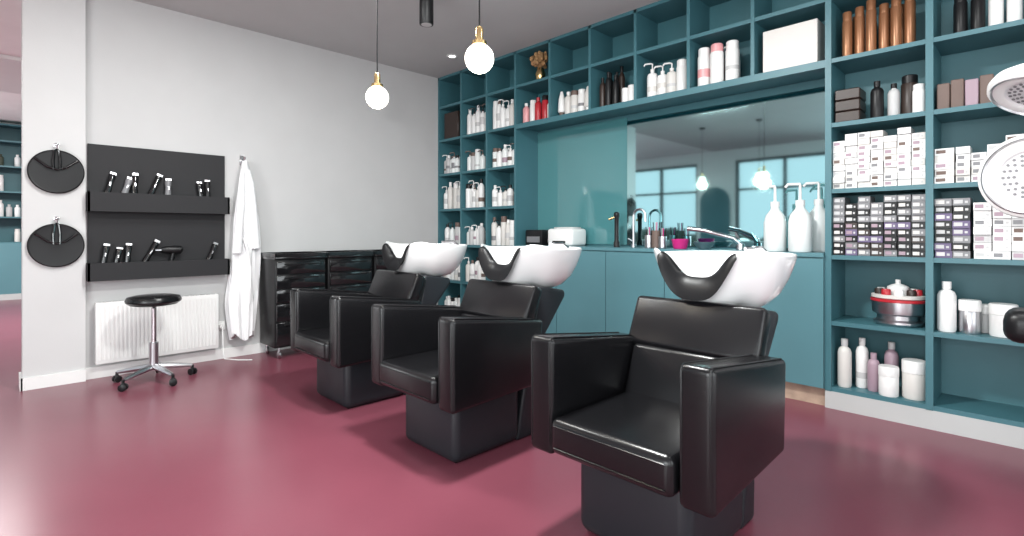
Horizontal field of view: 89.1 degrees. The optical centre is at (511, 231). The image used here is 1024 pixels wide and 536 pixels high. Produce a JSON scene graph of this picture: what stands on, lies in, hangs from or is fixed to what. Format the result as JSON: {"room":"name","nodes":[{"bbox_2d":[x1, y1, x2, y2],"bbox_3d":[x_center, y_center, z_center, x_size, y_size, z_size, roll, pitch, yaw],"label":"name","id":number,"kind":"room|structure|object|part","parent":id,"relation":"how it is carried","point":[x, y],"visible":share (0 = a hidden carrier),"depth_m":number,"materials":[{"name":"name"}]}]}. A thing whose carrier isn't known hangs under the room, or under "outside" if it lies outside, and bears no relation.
{"room":"salon","nodes":[
{"label":"salon","id":0,"kind":"room"},
{"bbox_2d":[22,0,85,377],"bbox_3d":[-3.438,-0.375,3.910,0.355,3.050,0.045,0,0,-45],"label":"wall pier","id":1,"kind":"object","parent":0,"point":[53,31],"depth_m":3.89,"materials":[{"name":"white paint"}]},
{"bbox_2d":[21,0,437,371],"bbox_3d":[-2.176,-0.375,5.326,4.140,3.050,0.200,0,0,-45],"label":"wall","id":2,"kind":"structure","parent":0,"point":[331,170],"depth_m":5.02,"materials":[{"name":"white paint"}]},
{"bbox_2d":[0,0,659,123],"bbox_3d":[-3.585,-1.950,4.077,8.300,0.100,14.800,0,0,-45],"label":"ceiling","id":3,"kind":"structure","parent":0,"point":[347,27],"depth_m":4.74,"materials":[{"name":"paint"}]},
{"bbox_2d":[0,54,20,93],"bbox_3d":[-5.866,-1.879,6.462,1.860,0.039,1.860,0,0,-45],"label":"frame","id":4,"kind":"object","parent":3,"relation":"attached to","point":[10,66],"visible":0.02,"depth_m":6.14,"materials":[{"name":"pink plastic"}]},
{"bbox_2d":[366,0,388,108],"bbox_3d":[-0.716,-1.277,2.763,0.120,1.244,0.120,0,0,-45],"label":"pendant lamp","id":5,"kind":"object","parent":3,"relation":"hanging from","point":[377,97],"visible":1,"depth_m":2.73,"materials":[{"name":"white glass"}]},
{"bbox_2d":[371,72,382,86],"bbox_3d":[-0.716,-0.806,2.763,0.060,0.079,0.060,0,0,-45],"label":"socket","id":6,"kind":"object","parent":5,"relation":"attached to","point":[376,83],"depth_m":2.75,"materials":[{"name":"gold metal"}]},
{"bbox_3d":[-0.716,-0.715,2.763,0.120,0.120,0.120,0,0,-45],"label":"globe","id":7,"kind":"part","parent":5,"relation":"part of","materials":[{"name":"white glass"}]},
{"bbox_3d":[-0.716,-1.372,2.763,0.098,1.054,0.100,0,0,-45],"label":"cord","id":8,"kind":"part","parent":5,"relation":"part of","materials":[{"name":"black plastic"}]},
{"bbox_2d":[419,0,433,26],"bbox_3d":[-0.658,-1.745,4.000,0.108,0.307,0.108,0,0,-45],"label":"ceiling spotlight","id":9,"kind":"object","parent":3,"relation":"attached to","point":[426,7],"depth_m":3.96,"materials":[{"name":"black metal"}]},
{"bbox_2d":[447,54,457,57],"bbox_3d":[-0.647,-1.896,5.612,0.120,0.008,0.120,0,0,-45],"label":"recessed light","id":10,"kind":"object","parent":3,"relation":"in","point":[448,55],"visible":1,"depth_m":5.61,"materials":[{"name":"white plastic"}]},
{"bbox_2d":[465,0,493,73],"bbox_3d":[-0.134,-1.274,2.129,0.120,1.249,0.120,0,0,-45],"label":"pendant lamp","id":11,"kind":"object","parent":3,"relation":"hanging from","point":[479,58],"visible":1,"depth_m":2.09,"materials":[{"name":"white glass"}]},
{"bbox_2d":[472,26,486,44],"bbox_3d":[-0.134,-0.801,2.129,0.060,0.079,0.060,0,0,-45],"label":"socket","id":12,"kind":"object","parent":11,"relation":"attached to","point":[478,40],"depth_m":2.11,"materials":[{"name":"gold metal"}]},
{"bbox_3d":[-0.134,-0.710,2.129,0.120,0.120,0.120,0,0,-45],"label":"globe","id":13,"kind":"part","parent":11,"relation":"part of","materials":[{"name":"white glass"}]},
{"bbox_2d":[0,299,1023,535],"bbox_3d":[-3.585,1.200,4.077,8.300,0.100,14.800,0,0,-45],"label":"floor","id":14,"kind":"structure","parent":0,"point":[252,447],"depth_m":2.48,"materials":[{"name":"plastic"}]},
{"bbox_2d":[0,123,20,300],"bbox_3d":[-8.820,-0.340,8.745,3.626,2.980,0.360,0,0,-45],"label":"shelving unit","id":15,"kind":"object","parent":14,"relation":"on","point":[10,134],"visible":0.02,"depth_m":8.98,"materials":[{"name":"teal laminate"}]},
{"bbox_2d":[0,154,3,165],"bbox_3d":[-8.669,-1.221,8.839,0.036,0.184,0.072,0,0,-45],"label":"bottles","id":16,"kind":"object","parent":15,"relation":"on","point":[1,157],"depth_m":8.82,"materials":[{"name":"plastic"}]},
{"bbox_2d":[0,175,3,190],"bbox_3d":[-8.669,-0.830,8.839,0.036,0.256,0.072,0,0,-45],"label":"bottles","id":17,"kind":"object","parent":15,"relation":"on","point":[1,176],"depth_m":8.81,"materials":[{"name":"white plastic"}]},
{"bbox_2d":[0,200,20,216],"bbox_3d":[-8.594,-0.398,8.912,0.246,0.271,0.072,0,0,-45],"label":"bottles","id":18,"kind":"object","parent":15,"relation":"on","point":[17,208],"depth_m":8.88,"materials":[{"name":"white plastic"}]},
{"bbox_2d":[14,155,20,166],"bbox_3d":[-8.533,-1.223,8.972,0.075,0.188,0.072,0,0,-45],"label":"bottles","id":19,"kind":"object","parent":15,"relation":"on","point":[17,160],"depth_m":8.95,"materials":[{"name":"white plastic"}]},
{"bbox_2d":[14,229,20,241],"bbox_3d":[-8.533,0.060,8.972,0.075,0.207,0.072,0,0,-45],"label":"bottles","id":20,"kind":"object","parent":15,"relation":"on","point":[17,234],"depth_m":8.94,"materials":[{"name":"white plastic"}]},
{"bbox_2d":[112,293,196,391],"bbox_3d":[-2.749,0.817,4.031,0.538,0.662,0.555,0,0,-45],"label":"stool","id":21,"kind":"object","parent":14,"relation":"on","point":[155,300],"visible":1,"depth_m":3.97,"materials":[{"name":"silver metal"}]},
{"bbox_3d":[-2.765,0.526,4.015,0.368,0.081,0.368,0,0,-45],"label":"seat","id":22,"kind":"part","parent":21,"relation":"part of","materials":[{"name":"black leather"}]},
{"bbox_2d":[260,251,327,358],"bbox_3d":[-2.084,0.672,4.958,0.491,0.953,0.414,0,0,-45],"label":"trolley","id":23,"kind":"object","parent":14,"relation":"on","point":[280,272],"visible":0.57,"depth_m":4.77,"materials":[{"name":"black plastic"}]},
{"bbox_2d":[314,250,374,291],"bbox_3d":[-1.728,0.672,5.309,0.491,0.953,0.414,0,0,-45],"label":"trolley","id":24,"kind":"object","parent":14,"relation":"on","point":[344,269],"visible":0.25,"depth_m":5.16,"materials":[{"name":"black plastic"}]},
{"bbox_2d":[365,249,390,279],"bbox_3d":[-1.372,0.672,5.660,0.491,0.953,0.414,0,0,-45],"label":"trolley","id":25,"kind":"object","parent":14,"relation":"on","point":[377,260],"visible":0.09,"depth_m":5.39,"materials":[{"name":"black plastic"}]},
{"bbox_2d":[290,240,467,408],"bbox_3d":[-0.890,0.607,3.827,1.239,1.087,0.730,0,0,-45],"label":"chair","id":26,"kind":"object","parent":14,"relation":"on","point":[333,327],"visible":0.8,"depth_m":3.60,"materials":[{"name":"black leather"}]},
{"bbox_3d":[-1.123,0.749,3.598,0.586,0.133,0.492,0,0,-45],"label":"seat","id":27,"kind":"part","parent":26,"relation":"part of","materials":[{"name":"black leather"}]},
{"bbox_3d":[-1.309,0.614,3.846,0.622,0.439,0.115,0,0,-45],"label":"arm","id":28,"kind":"part","parent":26,"relation":"part of","materials":[{"name":"black leather"}]},
{"bbox_3d":[-0.877,0.614,3.408,0.622,0.439,0.115,0,0,-45],"label":"arm","id":29,"kind":"part","parent":26,"relation":"part of","materials":[{"name":"black leather"}]},
{"bbox_3d":[-0.899,0.514,3.818,0.248,0.445,0.570,0,0,-45],"label":"backrest","id":30,"kind":"part","parent":26,"relation":"part of","materials":[{"name":"black leather"}]},
{"bbox_2d":[385,241,467,276],"bbox_3d":[-0.653,0.211,4.061,0.574,0.278,0.576,0,0,-45],"label":"bowl","id":31,"kind":"object","parent":26,"relation":"on","point":[420,259],"depth_m":3.84,"materials":[{"name":"white ceramic"}]},
{"bbox_2d":[371,242,581,462],"bbox_3d":[-0.104,0.607,3.030,1.239,1.087,0.730,0,0,-45],"label":"chair","id":32,"kind":"object","parent":14,"relation":"on","point":[463,371],"visible":1,"depth_m":2.75,"materials":[{"name":"black leather"}]},
{"bbox_3d":[-0.336,0.749,2.800,0.586,0.133,0.492,0,0,-45],"label":"seat","id":33,"kind":"part","parent":32,"relation":"part of","materials":[{"name":"black leather"}]},
{"bbox_3d":[-0.523,0.614,3.048,0.622,0.439,0.115,0,0,-45],"label":"arm","id":34,"kind":"part","parent":32,"relation":"part of","materials":[{"name":"black leather"}]},
{"bbox_3d":[-0.091,0.614,2.610,0.622,0.439,0.115,0,0,-45],"label":"arm","id":35,"kind":"part","parent":32,"relation":"part of","materials":[{"name":"black leather"}]},
{"bbox_3d":[-0.113,0.514,3.021,0.248,0.445,0.570,0,0,-45],"label":"backrest","id":36,"kind":"part","parent":32,"relation":"part of","materials":[{"name":"black leather"}]},
{"bbox_2d":[481,244,581,287],"bbox_3d":[0.133,0.211,3.263,0.574,0.278,0.576,0,0,-45],"label":"bowl","id":37,"kind":"object","parent":32,"relation":"on","point":[534,266],"depth_m":3.03,"materials":[{"name":"white ceramic"}]},
{"bbox_2d":[531,246,796,535],"bbox_3d":[0.746,0.607,2.168,1.239,1.087,0.730,0,0,-45],"label":"chair","id":38,"kind":"object","parent":14,"relation":"on","point":[671,422],"visible":1,"depth_m":1.94,"materials":[{"name":"black leather"}]},
{"bbox_3d":[0.327,0.614,2.187,0.622,0.439,0.115,0,0,-45],"label":"arm","id":39,"kind":"part","parent":38,"relation":"part of","materials":[{"name":"black leather"}]},
{"bbox_3d":[0.513,0.749,1.939,0.586,0.133,0.492,0,0,-45],"label":"seat","id":40,"kind":"part","parent":38,"relation":"part of","materials":[{"name":"black leather"}]},
{"bbox_3d":[0.737,0.514,2.159,0.248,0.445,0.570,0,0,-45],"label":"backrest","id":41,"kind":"part","parent":38,"relation":"part of","materials":[{"name":"black leather"}]},
{"bbox_2d":[654,248,796,306],"bbox_3d":[0.983,0.211,2.402,0.574,0.278,0.576,0,0,-45],"label":"bowl","id":42,"kind":"object","parent":38,"relation":"on","point":[757,276],"depth_m":2.17,"materials":[{"name":"white ceramic"}]},
{"bbox_3d":[0.758,0.614,1.749,0.622,0.439,0.115,0,0,-45],"label":"arm","id":43,"kind":"part","parent":38,"relation":"part of","materials":[{"name":"black leather"}]},
{"bbox_2d":[514,245,824,405],"bbox_3d":[1.156,0.644,4.542,0.364,1.012,2.864,0,0,-45],"label":"base cabinet","id":44,"kind":"object","parent":14,"relation":"on","point":[601,294],"visible":0.26,"depth_m":4.27,"materials":[{"name":"teal wood"}]},
{"bbox_2d":[526,230,548,244],"bbox_3d":[0.298,0.057,5.462,0.225,0.160,0.240,0,0,-45],"label":"coffee machine","id":45,"kind":"object","parent":44,"relation":"on","point":[533,237],"visible":0.77,"depth_m":5.36,"materials":[{"name":"black plastic"}]},
{"bbox_2d":[548,227,585,245],"bbox_3d":[0.542,0.044,5.170,0.248,0.185,0.320,0,0,-45],"label":"towel warmer","id":46,"kind":"object","parent":44,"relation":"on","point":[571,236],"visible":0.88,"depth_m":5.07,"materials":[{"name":"white plastic"}]},
{"bbox_2d":[608,212,619,246],"bbox_3d":[0.930,-0.023,4.739,0.103,0.320,0.055,0,0,20],"label":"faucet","id":47,"kind":"object","parent":44,"relation":"on","point":[615,217],"visible":0.96,"depth_m":4.72,"materials":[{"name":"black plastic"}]},
{"bbox_2d":[628,208,646,246],"bbox_3d":[1.125,-0.038,4.647,0.177,0.351,0.054,0,0,37],"label":"kitchen faucet","id":48,"kind":"object","parent":44,"relation":"on","point":[633,244],"visible":0.91,"depth_m":4.66,"materials":[{"name":"metal"}]},
{"bbox_2d":[644,222,666,247],"bbox_3d":[1.222,0.027,4.429,0.072,0.220,0.202,0,0,-45],"label":"cups","id":49,"kind":"object","parent":44,"relation":"on","point":[655,240],"visible":0.98,"depth_m":4.40,"materials":[{"name":"metal"}]},
{"bbox_2d":[671,239,688,248],"bbox_3d":[1.373,0.097,4.247,0.138,0.080,0.140,0,0,-45],"label":"bowl","id":50,"kind":"object","parent":44,"relation":"on","point":[677,243],"visible":1,"depth_m":4.20,"materials":[{"name":"plastic"}]},
{"bbox_2d":[693,242,714,248],"bbox_3d":[1.542,0.110,4.175,0.170,0.055,0.170,0,0,-45],"label":"metal bowl","id":51,"kind":"object","parent":44,"relation":"on","point":[700,245],"visible":0.98,"depth_m":4.12,"materials":[{"name":"metal"}]},
{"bbox_2d":[687,226,744,249],"bbox_3d":[1.561,0.045,3.994,0.421,0.185,0.069,0,0,9],"label":"mixer tap","id":52,"kind":"object","parent":44,"relation":"on","point":[739,245],"visible":0.91,"depth_m":3.97,"materials":[{"name":"silver metal"}]},
{"bbox_2d":[760,185,786,250],"bbox_3d":[1.886,-0.100,3.728,0.146,0.473,0.147,0,0,-14],"label":"pump bottle","id":53,"kind":"object","parent":44,"relation":"on","point":[775,224],"visible":0.97,"depth_m":3.68,"materials":[{"name":"white plastic"}]},
{"bbox_2d":[784,183,812,251],"bbox_3d":[1.991,-0.102,3.592,0.148,0.478,0.148,0,0,-14],"label":"pump bottle","id":54,"kind":"object","parent":44,"relation":"on","point":[800,224],"visible":0.99,"depth_m":3.54,"materials":[{"name":"white plastic"}]},
{"bbox_2d":[803,182,824,251],"bbox_3d":[2.161,-0.109,3.662,0.152,0.492,0.152,0,0,-14],"label":"pump bottle","id":55,"kind":"object","parent":44,"relation":"on","point":[817,213],"visible":0.73,"depth_m":3.61,"materials":[{"name":"white plastic"}]},
{"bbox_2d":[438,0,1023,448],"bbox_3d":[1.446,-0.374,4.300,0.382,3.049,6.348,0,0,-45],"label":"shelving unit","id":56,"kind":"object","parent":14,"relation":"on","point":[974,384],"visible":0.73,"depth_m":3.48,"materials":[{"name":"teal laminate"}]},
{"bbox_2d":[442,152,459,208],"label":"bottles","id":57,"kind":"object","parent":56,"relation":"on","point":[452,195],"depth_m":6.31,"materials":[{"name":"white plastic"}]},
{"bbox_2d":[444,265,459,279],"label":"bottles","id":58,"kind":"object","parent":56,"relation":"on","point":[455,275],"depth_m":6.26,"materials":[{"name":"white plastic"}]},
{"bbox_2d":[444,295,459,305],"label":"bottles","id":59,"kind":"object","parent":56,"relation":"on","point":[453,301],"depth_m":6.32,"materials":[{"name":"white plastic"}]},
{"bbox_2d":[445,110,459,138],"bbox_3d":[-0.659,-1.290,6.365,0.220,0.319,0.270,0,0,-45],"label":"storage box","id":60,"kind":"object","parent":56,"relation":"on","point":[452,119],"visible":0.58,"depth_m":6.27,"materials":[{"name":"brown cardboard"}]},
{"bbox_2d":[445,222,459,243],"label":"bottles","id":61,"kind":"object","parent":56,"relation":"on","point":[450,234],"depth_m":6.32,"materials":[{"name":"white plastic"}]},
{"bbox_2d":[464,257,485,281],"label":"bottles","id":62,"kind":"object","parent":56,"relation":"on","point":[473,271],"depth_m":6.03,"materials":[{"name":"white plastic"}]},
{"bbox_2d":[465,149,485,207],"label":"bottles","id":63,"kind":"object","parent":56,"relation":"on","point":[474,198],"depth_m":5.99,"materials":[{"name":"white plastic"}]},
{"bbox_2d":[465,223,485,244],"label":"bottles","id":64,"kind":"object","parent":56,"relation":"on","point":[477,237],"depth_m":6.01,"materials":[{"name":"white plastic"}]},
{"bbox_2d":[467,104,485,133],"label":"bottles","id":65,"kind":"object","parent":56,"relation":"on","point":[476,122],"depth_m":5.98,"materials":[{"name":"white plastic"}]},
{"bbox_2d":[491,216,513,245],"label":"bottles","id":66,"kind":"object","parent":56,"relation":"on","point":[503,234],"depth_m":5.68,"materials":[{"name":"white plastic"}]},
{"bbox_2d":[492,185,513,206],"label":"bottles","id":67,"kind":"object","parent":56,"relation":"on","point":[506,198],"depth_m":5.69,"materials":[{"name":"white plastic"}]},
{"bbox_2d":[493,99,513,128],"label":"bottles","id":68,"kind":"object","parent":56,"relation":"on","point":[502,117],"depth_m":5.67,"materials":[{"name":"white plastic"}]},
{"bbox_2d":[493,143,513,166],"label":"bottles","id":69,"kind":"object","parent":56,"relation":"on","point":[506,157],"depth_m":5.66,"materials":[{"name":"white plastic"}]},
{"bbox_2d":[523,95,547,122],"bbox_3d":[0.276,-1.261,5.356,0.087,0.260,0.414,0,0,-45],"label":"bottles","id":70,"kind":"object","parent":56,"relation":"on","point":[537,111],"visible":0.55,"depth_m":5.33,"materials":[{"name":"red plastic"}]},
{"bbox_2d":[530,50,547,79],"bbox_3d":[0.287,-1.698,5.350,0.182,0.315,0.224,0,0,-45],"label":"vase","id":71,"kind":"object","parent":56,"relation":"on","point":[540,58],"visible":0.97,"depth_m":5.31,"materials":[{"name":"gold metal"}]},
{"bbox_2d":[558,86,587,114],"label":"bottles","id":72,"kind":"object","parent":56,"relation":"on","point":[575,100],"depth_m":4.98,"materials":[{"name":"white plastic"}]},
{"bbox_2d":[538,118,627,244],"bbox_3d":[0.685,-0.477,5.292,0.011,1.195,1.135,0,0,-45],"label":"wall panel","id":73,"kind":"object","parent":56,"relation":"attached to","point":[582,170],"visible":0.79,"depth_m":5.22,"materials":[{"name":"teal paint"}]},
{"bbox_2d":[600,66,624,106],"bbox_3d":[0.925,-1.321,4.767,0.194,0.379,0.200,0,0,-45],"label":"bottles","id":74,"kind":"object","parent":56,"relation":"on","point":[610,91],"visible":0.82,"depth_m":4.71,"materials":[{"name":"black plastic"}]},
{"bbox_2d":[622,84,633,101],"label":"bottles","id":75,"kind":"object","parent":56,"relation":"on","point":[627,93],"depth_m":4.53,"materials":[{"name":"white plastic"}]},
{"bbox_2d":[643,59,686,96],"label":"bottles","id":76,"kind":"object","parent":56,"relation":"on","point":[672,80],"depth_m":4.29,"materials":[{"name":"white plastic"}]},
{"bbox_2d":[698,40,740,85],"bbox_3d":[1.626,-1.290,4.048,0.238,0.318,0.321,0,0,-45],"label":"bottles","id":77,"kind":"object","parent":56,"relation":"on","point":[715,64],"visible":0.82,"depth_m":3.96,"materials":[{"name":"white plastic"}]},
{"bbox_2d":[627,86,824,247],"bbox_3d":[1.692,-0.460,4.270,0.013,1.160,1.725,0,0,-45],"label":"wall mirror","id":78,"kind":"object","parent":56,"relation":"attached to","point":[707,167],"visible":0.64,"depth_m":4.21,"materials":[{"name":"teal mirror"}]},
{"bbox_2d":[763,18,824,72],"bbox_3d":[1.984,-1.280,3.663,0.190,0.299,0.350,0,0,-45],"label":"cardboard box","id":79,"kind":"object","parent":56,"relation":"on","point":[800,43],"visible":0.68,"depth_m":3.58,"materials":[{"name":"white cardboard"}]},
{"bbox_2d":[835,87,865,122],"bbox_3d":[2.219,-0.818,3.410,0.170,0.213,0.140,0,0,-45],"label":"cartons","id":80,"kind":"object","parent":56,"relation":"on","point":[850,104],"visible":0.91,"depth_m":3.35},
{"bbox_2d":[842,0,915,55],"bbox_3d":[2.345,-1.301,3.320,0.178,0.340,0.383,0,0,-45],"label":"bottles","id":81,"kind":"object","parent":56,"relation":"on","point":[897,23],"visible":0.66,"depth_m":3.27},
{"bbox_2d":[838,337,924,400],"bbox_3d":[2.334,0.849,3.290,0.210,0.320,0.462,0,0,-45],"label":"bottles","id":82,"kind":"object","parent":56,"relation":"on","point":[872,375],"visible":0.98,"depth_m":3.27,"materials":[{"name":"white plastic"}]},
{"bbox_2d":[870,279,924,327],"bbox_3d":[2.413,0.438,3.250,0.250,0.282,0.288,0,0,-45],"label":"heater","id":83,"kind":"object","parent":56,"relation":"on","point":[895,305],"visible":0.98,"depth_m":3.17,"materials":[{"name":"metal"}]},
{"bbox_2d":[870,74,924,117],"bbox_3d":[2.385,-0.836,3.216,0.155,0.250,0.283,0,0,-45],"label":"bottles","id":84,"kind":"object","parent":56,"relation":"on","point":[912,92],"visible":0.79,"depth_m":3.20,"materials":[{"name":"black plastic"}]},
{"bbox_2d":[833,127,1023,259],"bbox_3d":[2.678,-0.240,2.922,0.159,0.779,1.499,0,0,-45],"label":"boxes","id":85,"kind":"object","parent":56,"relation":"on","point":[872,158],"visible":0.93,"depth_m":3.13,"materials":[{"name":"white cardboard"},{"name":"black cardboard"},{"name":"printed cardboard"}]},
{"bbox_2d":[937,74,995,108],"bbox_3d":[2.841,-0.791,2.780,0.170,0.161,0.870,0,0,-45],"label":"boxed products","id":86,"kind":"object","parent":56,"relation":"on","point":[961,92],"visible":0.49,"depth_m":2.95},
{"bbox_2d":[937,281,1018,337],"bbox_3d":[2.881,0.434,2.773,0.204,0.290,0.947,0,0,-45],"label":"products","id":87,"kind":"object","parent":56,"relation":"on","point":[975,317],"visible":0.91,"depth_m":2.97,"materials":[{"name":"white plastic"}]},
{"bbox_2d":[953,0,1022,32],"bbox_3d":[2.887,-1.267,2.725,0.877,0.272,0.090,0,0,42],"label":"bottles","id":88,"kind":"object","parent":56,"relation":"on","point":[960,7],"visible":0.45,"depth_m":2.92,"materials":[{"name":"black plastic"}]},
{"bbox_2d":[978,63,1023,343],"bbox_3d":[2.377,0.223,1.967,0.837,1.855,0.574,0,0,25],"label":"dryer","id":89,"kind":"object","parent":14,"relation":"on","point":[1001,172],"visible":1,"depth_m":2.23,"materials":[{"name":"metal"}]},
{"bbox_3d":[-0.719,-0.375,6.903,0.150,3.050,14.400,0,0,-45],"label":"wall","id":90,"kind":"structure","parent":0,"visible":0},
{"bbox_2d":[27,143,84,193],"bbox_3d":[-3.388,-0.477,3.870,0.326,0.381,0.080,0,0,-45],"label":"mirror","id":91,"kind":"object","parent":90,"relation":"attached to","point":[56,171],"visible":1,"depth_m":3.87,"materials":[{"name":"black plastic"}]},
{"bbox_3d":[-3.381,-0.542,3.862,0.251,0.172,0.038,0,0,-45],"label":"handle","id":92,"kind":"part","parent":91,"relation":"part of","materials":[{"name":"black plastic"}]},
{"bbox_2d":[27,216,84,266],"bbox_3d":[-3.388,0.072,3.870,0.326,0.381,0.080,0,0,-45],"label":"mirror","id":93,"kind":"object","parent":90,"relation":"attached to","point":[50,245],"visible":1,"depth_m":3.87,"materials":[{"name":"black plastic"}]},
{"bbox_3d":[-3.381,0.008,3.862,0.251,0.172,0.038,0,0,-45],"label":"handle","id":94,"kind":"part","parent":93,"relation":"part of","materials":[{"name":"black plastic"}]},
{"bbox_2d":[19,343,290,390],"bbox_3d":[-2.303,1.105,5.158,3.754,0.090,0.260,0,0,-45],"label":"baseboard","id":95,"kind":"structure","parent":90,"relation":"attached to","point":[30,383],"depth_m":4.18,"materials":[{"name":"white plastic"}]},
{"bbox_2d":[95,293,218,364],"bbox_3d":[-2.944,0.788,4.352,0.860,0.483,0.104,0,0,-45],"label":"radiator","id":96,"kind":"object","parent":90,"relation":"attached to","point":[122,331],"visible":0.77,"depth_m":4.30,"materials":[{"name":"white metal"}]},
{"bbox_2d":[86,143,229,281],"bbox_3d":[-2.925,-0.155,4.355,0.990,1.070,0.129,0,0,-45],"label":"tool rack","id":97,"kind":"object","parent":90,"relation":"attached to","point":[151,213],"visible":1,"depth_m":4.32,"materials":[{"name":"black metal"}]},
{"bbox_2d":[219,321,251,360],"bbox_3d":[-2.497,0.979,4.658,0.343,0.337,0.091,0,0,17],"label":"power socket","id":98,"kind":"object","parent":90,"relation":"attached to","point":[221,323],"visible":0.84,"depth_m":4.67,"materials":[{"name":"white plastic"}]},
{"bbox_2d":[225,156,260,340],"bbox_3d":[-2.470,0.138,4.782,0.292,1.695,0.183,0,0,-45],"label":"robe","id":99,"kind":"object","parent":90,"relation":"hanging from","point":[242,290],"visible":1,"depth_m":4.73,"materials":[{"name":"white fabric"}]}
]}

